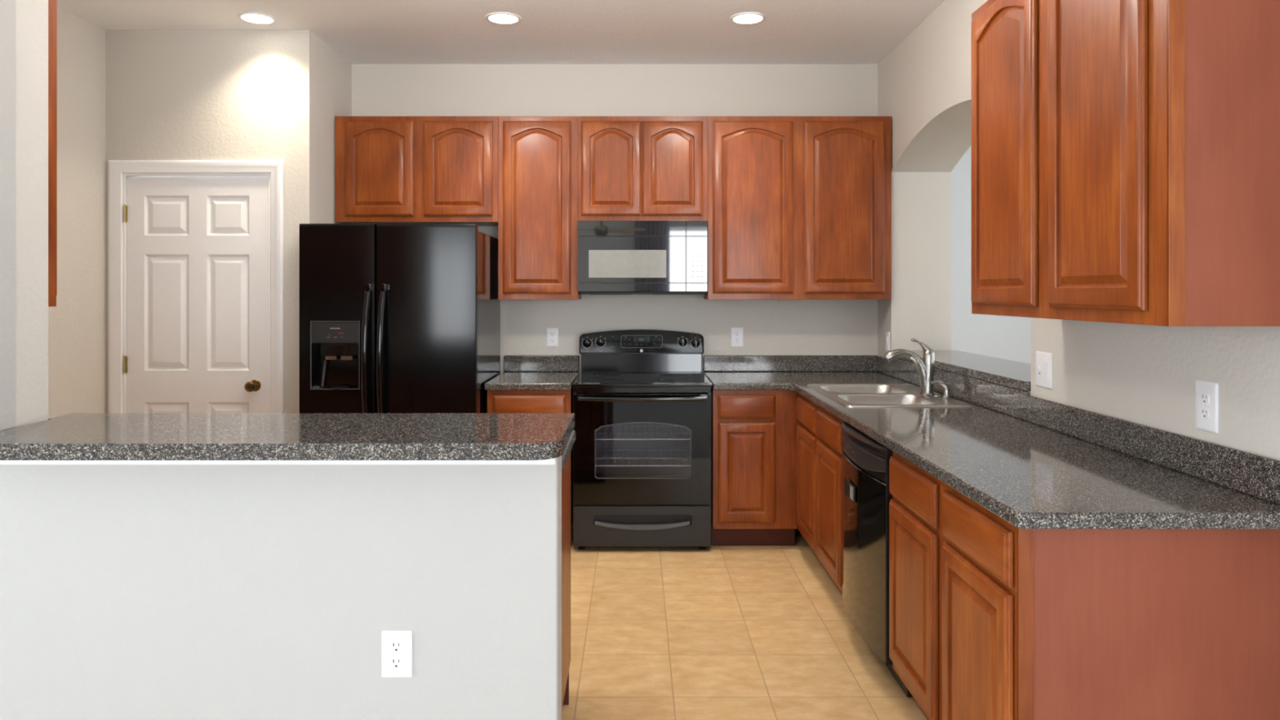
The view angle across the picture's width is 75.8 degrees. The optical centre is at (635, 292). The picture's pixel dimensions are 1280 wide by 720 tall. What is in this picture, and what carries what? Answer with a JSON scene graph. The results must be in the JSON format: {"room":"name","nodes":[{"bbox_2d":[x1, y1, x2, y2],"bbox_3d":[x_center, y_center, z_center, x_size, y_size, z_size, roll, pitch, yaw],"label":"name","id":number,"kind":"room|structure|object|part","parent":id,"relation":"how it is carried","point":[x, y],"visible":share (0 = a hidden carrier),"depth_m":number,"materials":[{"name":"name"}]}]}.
{"room":"kitchen","nodes":[
{"label":"kitchen","id":0,"kind":"room"},
{"bbox_2d":[16,0,48,426],"bbox_3d":[-2.233,-0.007,2.160,1.295,2.835,0.124,0,0,0],"label":"wall","id":1,"kind":"structure","parent":0,"point":[32,15],"depth_m":2.16,"materials":[{"name":"grey paint"}]},
{"bbox_2d":[48,0,57,306],"bbox_3d":[-2.320,-0.495,2.380,1.100,1.078,0.312,0,0,0],"label":"upper cabinet","id":2,"kind":"object","parent":1,"relation":"attached to","point":[52,4],"visible":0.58,"depth_m":2.50,"materials":[{"name":"brown wood"}]},
{"bbox_3d":[-2.320,-0.495,2.506,1.100,1.078,0.019,0,0,0],"label":"frame","id":3,"kind":"part","parent":2,"relation":"part of","materials":[{"name":"brown wood"}]},
{"bbox_3d":[-2.038,-0.496,2.527,0.524,1.013,0.018,0,0,0],"label":"door","id":4,"kind":"part","parent":2,"relation":"part of","materials":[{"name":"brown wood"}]},
{"bbox_2d":[48,6,105,418],"bbox_3d":[-2.941,-0.007,3.346,0.120,2.835,2.253,0,0,0],"label":"wall","id":5,"kind":"structure","parent":0,"point":[77,322],"depth_m":4.27,"materials":[{"name":"grey paint"}]},
{"bbox_2d":[105,30,351,413],"bbox_3d":[-2.387,-0.007,4.867,1.228,2.836,0.787,0,0,0],"label":"wall","id":6,"kind":"structure","parent":0,"point":[171,95],"depth_m":4.47,"materials":[{"name":"grey paint"}]},
{"bbox_2d":[107,160,284,413],"bbox_3d":[-2.385,0.347,4.498,0.947,2.126,0.189,0,0,0],"label":"door","id":7,"kind":"structure","parent":6,"relation":"in","point":[196,247],"depth_m":4.49,"materials":[{"name":"white paint"}]},
{"bbox_3d":[-2.072,0.509,4.444,0.064,0.064,0.081,0,0,0],"label":"knob","id":8,"kind":"part","parent":7,"relation":"part of","materials":[{"name":"gold metal"}]},
{"bbox_2d":[0,0,561,719],"bbox_3d":[-2.293,-0.007,2.037,4.213,2.835,0.123,0,0,0],"label":"wall","id":9,"kind":"structure","parent":0,"point":[128,592],"depth_m":1.98,"materials":[{"name":"grey paint"}]},
{"bbox_2d":[0,457,555,464],"bbox_3d":[-0.882,0.396,1.965,1.385,0.030,0.020,0,0,0],"label":"trim","id":10,"kind":"structure","parent":9,"relation":"attached to","point":[551,461],"depth_m":1.96,"materials":[{"name":"white paint"}]},
{"bbox_2d":[0,413,574,460],"bbox_3d":[-0.882,0.362,2.096,1.420,0.038,0.468,0,0,0],"label":"countertop","id":11,"kind":"structure","parent":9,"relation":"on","point":[73,436],"depth_m":1.96,"materials":[{"name":"grey stone"}]},
{"bbox_2d":[381,630,412,677],"bbox_3d":[-0.572,0.868,1.970,0.073,0.112,0.008,0,0,0],"label":"wall outlet","id":12,"kind":"object","parent":9,"relation":"attached to","point":[396,645],"visible":1,"depth_m":1.97,"materials":[{"name":"white plastic"}]},
{"bbox_2d":[389,640,403,652],"bbox_3d":[-0.572,0.849,1.968,0.034,0.027,0.002,0,0,0],"label":"receptacle","id":13,"kind":"object","parent":12,"relation":"attached to","point":[394,646],"depth_m":1.97,"materials":[{"name":"white plastic"}]},
{"bbox_2d":[389,657,403,668],"bbox_3d":[-0.572,0.887,1.968,0.034,0.027,0.002,0,0,0],"label":"receptacle","id":14,"kind":"object","parent":12,"relation":"attached to","point":[394,662],"depth_m":1.97,"materials":[{"name":"white plastic"}]},
{"bbox_2d":[57,0,945,63],"bbox_3d":[0.250,-1.475,0.900,9.300,0.100,12.200,0,0,0],"label":"ceiling","id":15,"kind":"structure","parent":0,"point":[360,31],"depth_m":4.39,"materials":[{"name":"white paint"}]},
{"bbox_2d":[237,12,276,24],"bbox_3d":[-1.967,-1.422,4.280,0.188,0.006,0.188,0,0,0],"label":"recessed light","id":16,"kind":"object","parent":15,"relation":"in","point":[256,18],"visible":1,"depth_m":4.27,"materials":[{"name":"white glass"}]},
{"bbox_2d":[484,12,521,24],"bbox_3d":[-0.687,-1.422,4.280,0.188,0.006,0.188,0,0,0],"label":"recessed light","id":17,"kind":"object","parent":15,"relation":"in","point":[499,18],"visible":1,"depth_m":4.27,"materials":[{"name":"white glass"}]},
{"bbox_2d":[729,12,766,24],"bbox_3d":[0.585,-1.422,4.280,0.188,0.006,0.188,0,0,0],"label":"recessed light","id":18,"kind":"object","parent":15,"relation":"in","point":[744,18],"visible":1,"depth_m":4.27,"materials":[{"name":"white glass"}]},
{"bbox_2d":[351,63,877,373],"bbox_3d":[-0.130,-0.007,5.200,3.287,2.835,0.120,0,0,0],"label":"wall","id":19,"kind":"structure","parent":0,"point":[770,326],"depth_m":5.14,"materials":[{"name":"grey paint"}]},
{"bbox_2d":[334,115,497,226],"bbox_3d":[-1.287,-0.723,4.977,0.958,0.622,0.324,0,0,0],"label":"upper cabinet","id":20,"kind":"object","parent":19,"relation":"attached to","point":[388,169],"visible":0.98,"depth_m":4.82,"materials":[{"name":"brown wood"}]},
{"bbox_3d":[-1.504,-0.725,4.823,0.402,0.557,0.018,0,0,0],"label":"door","id":21,"kind":"part","parent":20,"relation":"part of","materials":[{"name":"brown wood"}]},
{"bbox_3d":[-1.040,-0.725,4.823,0.402,0.557,0.018,0,0,0],"label":"door","id":22,"kind":"part","parent":20,"relation":"part of","materials":[{"name":"brown wood"}]},
{"bbox_2d":[497,115,581,299],"bbox_3d":[-0.572,-0.495,4.977,0.469,1.078,0.324,0,0,0],"label":"upper cabinet","id":23,"kind":"object","parent":19,"relation":"attached to","point":[538,155],"visible":0.99,"depth_m":4.82,"materials":[{"name":"brown wood"}]},
{"bbox_2d":[503,355,579,371],"bbox_3d":[-0.586,0.445,5.130,0.472,0.102,0.019,0,0,0],"label":"backsplash","id":24,"kind":"structure","parent":19,"relation":"attached to","point":[511,362],"depth_m":5.12,"materials":[{"name":"grey stone"}]},
{"bbox_2d":[546,328,558,346],"bbox_3d":[-0.519,0.283,5.135,0.073,0.117,0.008,0,0,0],"label":"wall outlet","id":25,"kind":"object","parent":19,"relation":"attached to","point":[552,334],"visible":1,"depth_m":5.13,"materials":[{"name":"white plastic"}]},
{"bbox_2d":[549,332,555,336],"bbox_3d":[-0.519,0.264,5.133,0.034,0.027,0.002,0,0,0],"label":"receptacle","id":26,"kind":"object","parent":25,"relation":"attached to","point":[551,334],"depth_m":5.13,"materials":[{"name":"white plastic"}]},
{"bbox_2d":[549,338,555,342],"bbox_3d":[-0.519,0.302,5.133,0.034,0.027,0.002,0,0,0],"label":"receptacle","id":27,"kind":"object","parent":25,"relation":"attached to","point":[551,340],"depth_m":5.13,"materials":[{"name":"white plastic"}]},
{"bbox_2d":[577,115,707,221],"bbox_3d":[0.044,-0.725,4.977,0.762,0.618,0.324,0,0,0],"label":"upper cabinet","id":28,"kind":"object","parent":19,"relation":"attached to","point":[630,167],"visible":0.94,"depth_m":4.82,"materials":[{"name":"brown wood"}]},
{"bbox_3d":[-0.141,-0.726,4.823,0.353,0.555,0.018,0,0,0],"label":"door","id":29,"kind":"part","parent":28,"relation":"part of","materials":[{"name":"brown wood"}]},
{"bbox_2d":[577,220,707,294],"bbox_3d":[0.041,-0.200,4.955,0.754,0.430,0.366,0,0,0],"label":"microwave oven","id":30,"kind":"object","parent":28,"relation":"attached to","point":[615,257],"visible":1,"depth_m":4.77,"materials":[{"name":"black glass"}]},
{"bbox_3d":[-0.022,-0.188,4.786,0.628,0.269,0.028,0,0,0],"label":"door","id":31,"kind":"part","parent":30,"relation":"part of","materials":[{"name":"black glass"}]},
{"bbox_3d":[0.356,-0.188,4.786,0.123,0.269,0.028,0,0,0],"label":"control panel","id":32,"kind":"part","parent":30,"relation":"part of","materials":[{"name":"black glass"}]},
{"bbox_3d":[0.218,-0.726,4.823,0.356,0.555,0.018,0,0,0],"label":"door","id":33,"kind":"part","parent":28,"relation":"part of","materials":[{"name":"brown wood"}]},
{"bbox_2d":[730,327,742,346],"bbox_3d":[0.634,0.281,5.135,0.078,0.122,0.008,0,0,0],"label":"wall outlet","id":34,"kind":"object","parent":19,"relation":"attached to","point":[736,333],"visible":1,"depth_m":5.13,"materials":[{"name":"white plastic"}]},
{"bbox_2d":[734,331,739,336],"bbox_3d":[0.634,0.262,5.133,0.034,0.027,0.002,0,0,0],"label":"receptacle","id":35,"kind":"object","parent":34,"relation":"attached to","point":[736,333],"depth_m":5.13,"materials":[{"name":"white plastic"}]},
{"bbox_2d":[702,355,877,371],"bbox_3d":[0.968,0.445,5.130,1.091,0.102,0.019,0,0,0],"label":"backsplash","id":36,"kind":"structure","parent":19,"relation":"attached to","point":[710,362],"depth_m":5.12,"materials":[{"name":"grey stone"}]},
{"bbox_2d":[703,115,891,299],"bbox_3d":[0.966,-0.495,4.977,1.078,1.078,0.324,0,0,0],"label":"upper cabinet","id":37,"kind":"object","parent":19,"relation":"attached to","point":[799,207],"visible":0.99,"depth_m":4.82,"materials":[{"name":"brown wood"}]},
{"bbox_3d":[0.690,-0.497,4.823,0.470,1.011,0.018,0,0,0],"label":"door","id":38,"kind":"part","parent":37,"relation":"part of","materials":[{"name":"brown wood"}]},
{"bbox_3d":[1.227,-0.497,4.823,0.470,1.011,0.018,0,0,0],"label":"door","id":39,"kind":"part","parent":37,"relation":"part of","materials":[{"name":"brown wood"}]},
{"bbox_2d":[561,522,927,719],"bbox_3d":[0.250,1.460,4.475,9.300,0.100,5.050,0,0,0],"label":"floor","id":40,"kind":"structure","parent":0,"point":[714,632],"depth_m":3.32,"materials":[{"name":"beige tile"}]},
{"bbox_2d":[299,223,500,413],"bbox_3d":[-1.287,0.527,4.630,0.920,1.765,0.860,0,0,0],"label":"refrigerator","id":41,"kind":"object","parent":40,"relation":"on","point":[394,317],"visible":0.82,"depth_m":4.26,"materials":[{"name":"black metal"}]},
{"bbox_3d":[-1.553,0.208,4.277,0.248,0.110,0.046,0,0,0],"label":"dispenser panel","id":42,"kind":"part","parent":41,"relation":"part of","materials":[{"name":"black plastic"}]},
{"bbox_3d":[-1.550,0.475,4.293,0.395,1.660,0.063,0,0,0],"label":"door","id":43,"kind":"part","parent":41,"relation":"part of","materials":[{"name":"black metal"}]},
{"bbox_3d":[-1.383,0.377,4.237,0.035,0.836,0.075,0,0,11],"label":"handle","id":44,"kind":"part","parent":41,"relation":"part of","materials":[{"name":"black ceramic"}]},
{"bbox_3d":[-1.305,0.377,4.237,0.035,0.836,0.075,0,0,11],"label":"handle","id":45,"kind":"part","parent":41,"relation":"part of","materials":[{"name":"black ceramic"}]},
{"bbox_3d":[-1.087,0.475,4.293,0.519,1.660,0.063,0,0,0],"label":"door","id":46,"kind":"part","parent":41,"relation":"part of","materials":[{"name":"black metal"}]},
{"bbox_2d":[487,386,573,545],"bbox_3d":[-0.583,0.972,4.809,0.457,0.876,0.660,0,0,0],"label":"base cabinet","id":47,"kind":"object","parent":40,"relation":"on","point":[498,401],"visible":0.3,"depth_m":4.48,"materials":[{"name":"brown wood"}]},
{"bbox_3d":[-0.583,0.915,4.510,0.457,0.762,0.019,0,0,0],"label":"frame","id":48,"kind":"part","parent":47,"relation":"part of","materials":[{"name":"brown wood"}]},
{"bbox_3d":[-0.580,0.628,4.488,0.395,0.130,0.018,0,0,0],"label":"drawer","id":49,"kind":"part","parent":47,"relation":"part of","materials":[{"name":"brown wood"}]},
{"bbox_2d":[484,355,579,390],"bbox_3d":[-0.586,0.464,4.804,0.472,0.140,0.669,0,0,0],"label":"countertop","id":50,"kind":"structure","parent":47,"relation":"on","point":[522,372],"depth_m":5.01,"materials":[{"name":"grey stone"}]},
{"bbox_2d":[561,452,570,709],"bbox_3d":[-0.558,0.972,2.510,0.660,0.876,0.820,0,0,0],"label":"base cabinet","id":51,"kind":"object","parent":40,"relation":"on","point":[566,474],"visible":0.09,"depth_m":2.71,"materials":[{"name":"brown wood"}]},
{"bbox_2d":[571,328,712,549],"bbox_3d":[0.036,0.820,4.749,0.762,1.180,0.703,0,0,0],"label":"stove","id":52,"kind":"object","parent":40,"relation":"on","point":[642,397],"visible":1,"depth_m":4.46,"materials":[{"name":"black metal"}]},
{"bbox_3d":[-0.293,0.310,4.983,0.050,0.050,0.032,0,0,0],"label":"control knob","id":53,"kind":"part","parent":52,"relation":"part of","materials":[{"name":"black plastic"}]},
{"bbox_3d":[-0.212,0.304,4.984,0.050,0.050,0.032,0,0,0],"label":"control knob","id":54,"kind":"part","parent":52,"relation":"part of","materials":[{"name":"black plastic"}]},
{"bbox_3d":[0.036,0.303,5.043,0.758,0.146,0.114,0,0,0],"label":"control panel","id":55,"kind":"part","parent":52,"relation":"part of","materials":[{"name":"black plastic"}]},
{"bbox_3d":[0.036,1.270,4.467,0.745,0.216,0.022,0,0,0],"label":"storage drawer","id":56,"kind":"part","parent":52,"relation":"part of","materials":[{"name":"black metal"}]},
{"bbox_3d":[0.036,0.494,4.747,0.718,0.004,0.545,0,0,0],"label":"glass","id":57,"kind":"part","parent":52,"relation":"part of","materials":[{"name":"black glass"}]},
{"bbox_3d":[0.036,0.522,4.774,0.762,0.050,0.651,0,0,0],"label":"cooktop frame","id":58,"kind":"part","parent":52,"relation":"part of","materials":[{"name":"black metal"}]},
{"bbox_3d":[0.036,1.264,4.458,0.511,0.052,0.028,0,0,0],"label":"drawer handle","id":59,"kind":"part","parent":52,"relation":"part of","materials":[{"name":"grey plastic"}]},
{"bbox_2d":[573,392,711,504],"bbox_3d":[0.036,0.853,4.699,0.745,0.598,0.603,0,0,0],"label":"oven","id":60,"kind":"object","parent":52,"relation":"in","point":[630,448],"depth_m":4.46,"materials":[{"name":"black metal"}]},
{"bbox_3d":[0.287,0.305,4.984,0.050,0.050,0.032,0,0,0],"label":"control knob","id":61,"kind":"part","parent":52,"relation":"part of","materials":[{"name":"black plastic"}]},
{"bbox_3d":[0.365,0.311,4.983,0.050,0.050,0.032,0,0,0],"label":"control knob","id":62,"kind":"part","parent":52,"relation":"part of","materials":[{"name":"black plastic"}]},
{"bbox_2d":[711,387,797,545],"bbox_3d":[0.655,0.972,4.809,0.462,0.876,0.660,0,0,0],"label":"base cabinet","id":63,"kind":"object","parent":40,"relation":"on","point":[753,433],"visible":0.9,"depth_m":4.49,"materials":[{"name":"brown wood"}]},
{"bbox_3d":[0.608,0.628,4.488,0.313,0.130,0.018,0,0,0],"label":"drawer","id":64,"kind":"part","parent":63,"relation":"part of","materials":[{"name":"brown wood"}]},
{"bbox_3d":[0.608,0.986,4.488,0.313,0.549,0.018,0,0,0],"label":"door","id":65,"kind":"part","parent":63,"relation":"part of","materials":[{"name":"brown wood"}]},
{"bbox_2d":[796,392,843,594],"bbox_3d":[1.190,0.972,3.978,0.646,0.876,1.040,0,0,0],"label":"base cabinet","id":66,"kind":"object","parent":40,"relation":"on","point":[819,431],"visible":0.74,"depth_m":3.87,"materials":[{"name":"brown wood"}]},
{"bbox_3d":[0.876,0.628,4.221,0.018,0.130,0.443,0,0,0],"label":"drawer","id":67,"kind":"part","parent":66,"relation":"part of","materials":[{"name":"brown wood"}]},
{"bbox_3d":[0.876,0.986,4.221,0.018,0.549,0.443,0,0,0],"label":"door","id":68,"kind":"part","parent":66,"relation":"part of","materials":[{"name":"brown wood"}]},
{"bbox_3d":[0.876,0.628,3.740,0.018,0.130,0.447,0,0,0],"label":"drawer","id":69,"kind":"part","parent":66,"relation":"part of","materials":[{"name":"brown wood"}]},
{"bbox_3d":[0.876,0.986,3.740,0.018,0.549,0.447,0,0,0],"label":"door","id":70,"kind":"part","parent":66,"relation":"part of","materials":[{"name":"brown wood"}]},
{"bbox_2d":[702,355,1279,528],"bbox_3d":[0.968,0.457,3.492,1.091,0.154,3.294,0,0,0],"label":"countertop","id":71,"kind":"structure","parent":66,"relation":"on","point":[1033,462],"depth_m":2.41,"materials":[{"name":"grey stone"}]},
{"bbox_2d":[807,383,972,407],"bbox_3d":[1.187,0.585,3.967,0.552,0.191,0.847,0,0,0],"label":"sink","id":72,"kind":"object","parent":71,"relation":"in","point":[851,395],"visible":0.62,"depth_m":3.94,"materials":[{"name":"silver metal"}]},
{"bbox_3d":[1.149,0.580,4.170,0.401,0.181,0.368,0,0,0],"label":"bowl","id":73,"kind":"part","parent":72,"relation":"part of","materials":[{"name":"silver metal"}]},
{"bbox_3d":[1.149,0.580,3.765,0.401,0.181,0.368,0,0,0],"label":"bowl","id":74,"kind":"part","parent":72,"relation":"part of","materials":[{"name":"silver metal"}]},
{"bbox_2d":[930,380,951,398],"bbox_3d":[1.411,0.449,3.800,0.092,0.082,0.040,0,0,0],"label":"soap dispenser","id":75,"kind":"object","parent":72,"relation":"on","point":[946,388],"visible":1,"depth_m":3.79,"materials":[{"name":"silver metal"}]},
{"bbox_2d":[884,338,934,395],"bbox_3d":[1.310,0.356,3.930,0.239,0.269,0.070,0,0,0],"label":"kitchen faucet","id":76,"kind":"object","parent":71,"relation":"on","point":[925,366],"visible":0.99,"depth_m":3.91,"materials":[{"name":"silver metal"}]},
{"bbox_3d":[1.357,0.382,3.930,0.100,0.193,0.047,0,0,0],"label":"spout","id":77,"kind":"part","parent":76,"relation":"part of","materials":[{"name":"silver metal"}]},
{"bbox_3d":[1.368,0.262,3.930,0.101,0.081,0.031,0,0,0],"label":"lever","id":78,"kind":"part","parent":76,"relation":"part of","materials":[{"name":"silver metal"}]},
{"bbox_2d":[840,421,912,697],"bbox_3d":[1.150,0.974,3.150,0.644,0.864,0.603,0,0,0],"label":"dishwasher","id":79,"kind":"object","parent":40,"relation":"on","point":[865,460],"visible":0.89,"depth_m":3.01,"materials":[{"name":"black metal"}]},
{"bbox_2d":[844,478,855,502],"bbox_3d":[0.838,0.774,3.210,0.008,0.062,0.150,0,0,0],"label":"sign","id":80,"kind":"object","parent":79,"relation":"attached to","point":[850,490],"visible":1,"depth_m":3.19,"materials":[{"name":"white paper"}]},
{"bbox_2d":[849,485,853,500],"bbox_3d":[0.834,0.775,3.176,0.001,0.048,0.043,0,0,0],"label":"print","id":81,"kind":"object","parent":80,"relation":"attached to","point":[851,486],"depth_m":3.17},
{"bbox_3d":[0.867,0.980,3.150,0.050,0.624,0.596,0,0,0],"label":"door","id":82,"kind":"part","parent":79,"relation":"part of","materials":[{"name":"black metal"}]},
{"bbox_3d":[0.880,0.917,2.852,0.023,0.750,0.008,0,0,0],"label":"trim","id":83,"kind":"part","parent":79,"relation":"part of","materials":[{"name":"black metal"}]},
{"bbox_3d":[0.952,1.352,3.150,0.020,0.108,0.592,0,0,0],"label":"toe plate","id":84,"kind":"part","parent":79,"relation":"part of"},
{"bbox_2d":[888,451,1279,719],"bbox_3d":[1.190,0.972,2.374,0.646,0.876,0.935,0,0,0],"label":"base cabinet","id":85,"kind":"object","parent":40,"relation":"on","point":[990,618],"visible":0.77,"depth_m":1.91,"materials":[{"name":"brown wood"}]},
{"bbox_3d":[0.876,0.628,2.615,0.018,0.130,0.421,0,0,0],"label":"drawer","id":86,"kind":"part","parent":85,"relation":"part of","materials":[{"name":"brown wood"}]},
{"bbox_3d":[0.876,0.986,2.615,0.018,0.549,0.421,0,0,0],"label":"door","id":87,"kind":"part","parent":85,"relation":"part of","materials":[{"name":"brown wood"}]},
{"bbox_3d":[0.897,0.915,2.376,0.019,0.762,0.932,0,0,0],"label":"frame","id":88,"kind":"part","parent":85,"relation":"part of","materials":[{"name":"brown wood"}]},
{"bbox_3d":[0.876,0.986,2.134,0.018,0.549,0.411,0,0,0],"label":"door","id":89,"kind":"part","parent":85,"relation":"part of","materials":[{"name":"brown wood"}]},
{"bbox_3d":[0.876,0.628,2.134,0.018,0.130,0.411,0,0,0],"label":"drawer","id":90,"kind":"part","parent":85,"relation":"part of","materials":[{"name":"brown wood"}]},
{"bbox_3d":[-2.235,0.972,2.575,1.270,0.876,0.691,0,0,0],"label":"base cabinet","id":91,"kind":"object","parent":40,"relation":"on","visible":0},
{"bbox_2d":[561,430,575,472],"bbox_3d":[-1.546,0.515,2.527,2.664,0.038,0.865,0,0,0],"label":"countertop","id":92,"kind":"structure","parent":91,"relation":"on","point":[566,453],"depth_m":2.64,"materials":[{"name":"grey stone"}]},
{"bbox_2d":[951,146,1031,364],"bbox_3d":[3.284,-0.007,6.550,2.832,2.835,0.100,0,0,0],"label":"wall","id":93,"kind":"structure","parent":0,"point":[1004,337],"depth_m":6.50,"materials":[{"name":"grey paint"}]},
{"bbox_2d":[877,0,1279,460],"bbox_3d":[1.691,-0.007,3.130,0.354,2.835,4.260,0,0,0],"label":"wall","id":94,"kind":"structure","parent":0,"point":[1144,375],"depth_m":3.13,"materials":[{"name":"grey paint"}]},
{"bbox_2d":[885,331,889,351],"bbox_3d":[1.508,0.298,4.930,0.011,0.122,0.075,0,0,0],"label":"wall switch","id":95,"kind":"object","parent":94,"relation":"attached to","point":[887,333],"visible":0.89,"depth_m":4.92,"materials":[{"name":"white plastic"}]},
{"bbox_2d":[888,350,1031,391],"bbox_3d":[1.692,0.361,4.009,0.395,0.036,1.712,0,0,0],"label":"ledge","id":96,"kind":"object","parent":94,"relation":"attached to","point":[1013,374],"visible":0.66,"depth_m":3.81,"materials":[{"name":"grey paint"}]},
{"bbox_2d":[1035,351,1052,389],"bbox_3d":[1.507,0.288,3.045,0.014,0.132,0.118,0,0,0],"label":"wall switch","id":97,"kind":"object","parent":94,"relation":"attached to","point":[1043,359],"visible":1,"depth_m":3.03,"materials":[{"name":"white plastic"}]},
{"bbox_2d":[875,355,1279,504],"bbox_3d":[1.504,0.438,3.482,0.017,0.116,3.274,0,0,0],"label":"backsplash","id":98,"kind":"structure","parent":94,"relation":"attached to","point":[1258,476],"depth_m":2.52,"materials":[{"name":"grey stone"}]},
{"bbox_2d":[971,0,1279,326],"bbox_3d":[1.344,-0.457,2.384,0.338,1.067,1.083,0,0,0],"label":"upper cabinet","id":99,"kind":"object","parent":94,"relation":"attached to","point":[1126,153],"visible":1,"depth_m":1.98,"materials":[{"name":"brown wood"}]},
{"bbox_3d":[1.183,-0.456,2.664,0.018,0.998,0.451,0,0,0],"label":"door","id":100,"kind":"part","parent":99,"relation":"part of","materials":[{"name":"brown wood"}]},
{"bbox_3d":[1.204,-0.457,2.385,0.019,1.067,1.080,0,0,0],"label":"frame","id":101,"kind":"part","parent":99,"relation":"part of","materials":[{"name":"brown wood"}]},
{"bbox_3d":[1.183,-0.456,2.134,0.018,0.998,0.438,0,0,0],"label":"door","id":102,"kind":"part","parent":99,"relation":"part of","materials":[{"name":"brown wood"}]},
{"bbox_2d":[1195,379,1218,433],"bbox_3d":[1.510,0.302,2.177,0.008,0.132,0.084,0,0,0],"label":"wall outlet","id":103,"kind":"object","parent":94,"relation":"attached to","point":[1206,392],"visible":1,"depth_m":2.17,"materials":[{"name":"white plastic"}]},
{"bbox_2d":[1200,393,1209,404],"bbox_3d":[1.507,0.282,2.177,0.002,0.027,0.034,0,0,0],"label":"receptacle","id":104,"kind":"object","parent":103,"relation":"attached to","point":[1204,397],"depth_m":2.18,"materials":[{"name":"white plastic"}]},
{"bbox_2d":[1200,408,1209,419],"bbox_3d":[1.507,0.322,2.177,0.002,0.027,0.034,0,0,0],"label":"receptacle","id":105,"kind":"object","parent":103,"relation":"attached to","point":[1204,412],"depth_m":2.18,"materials":[{"name":"white plastic"}]}
]}

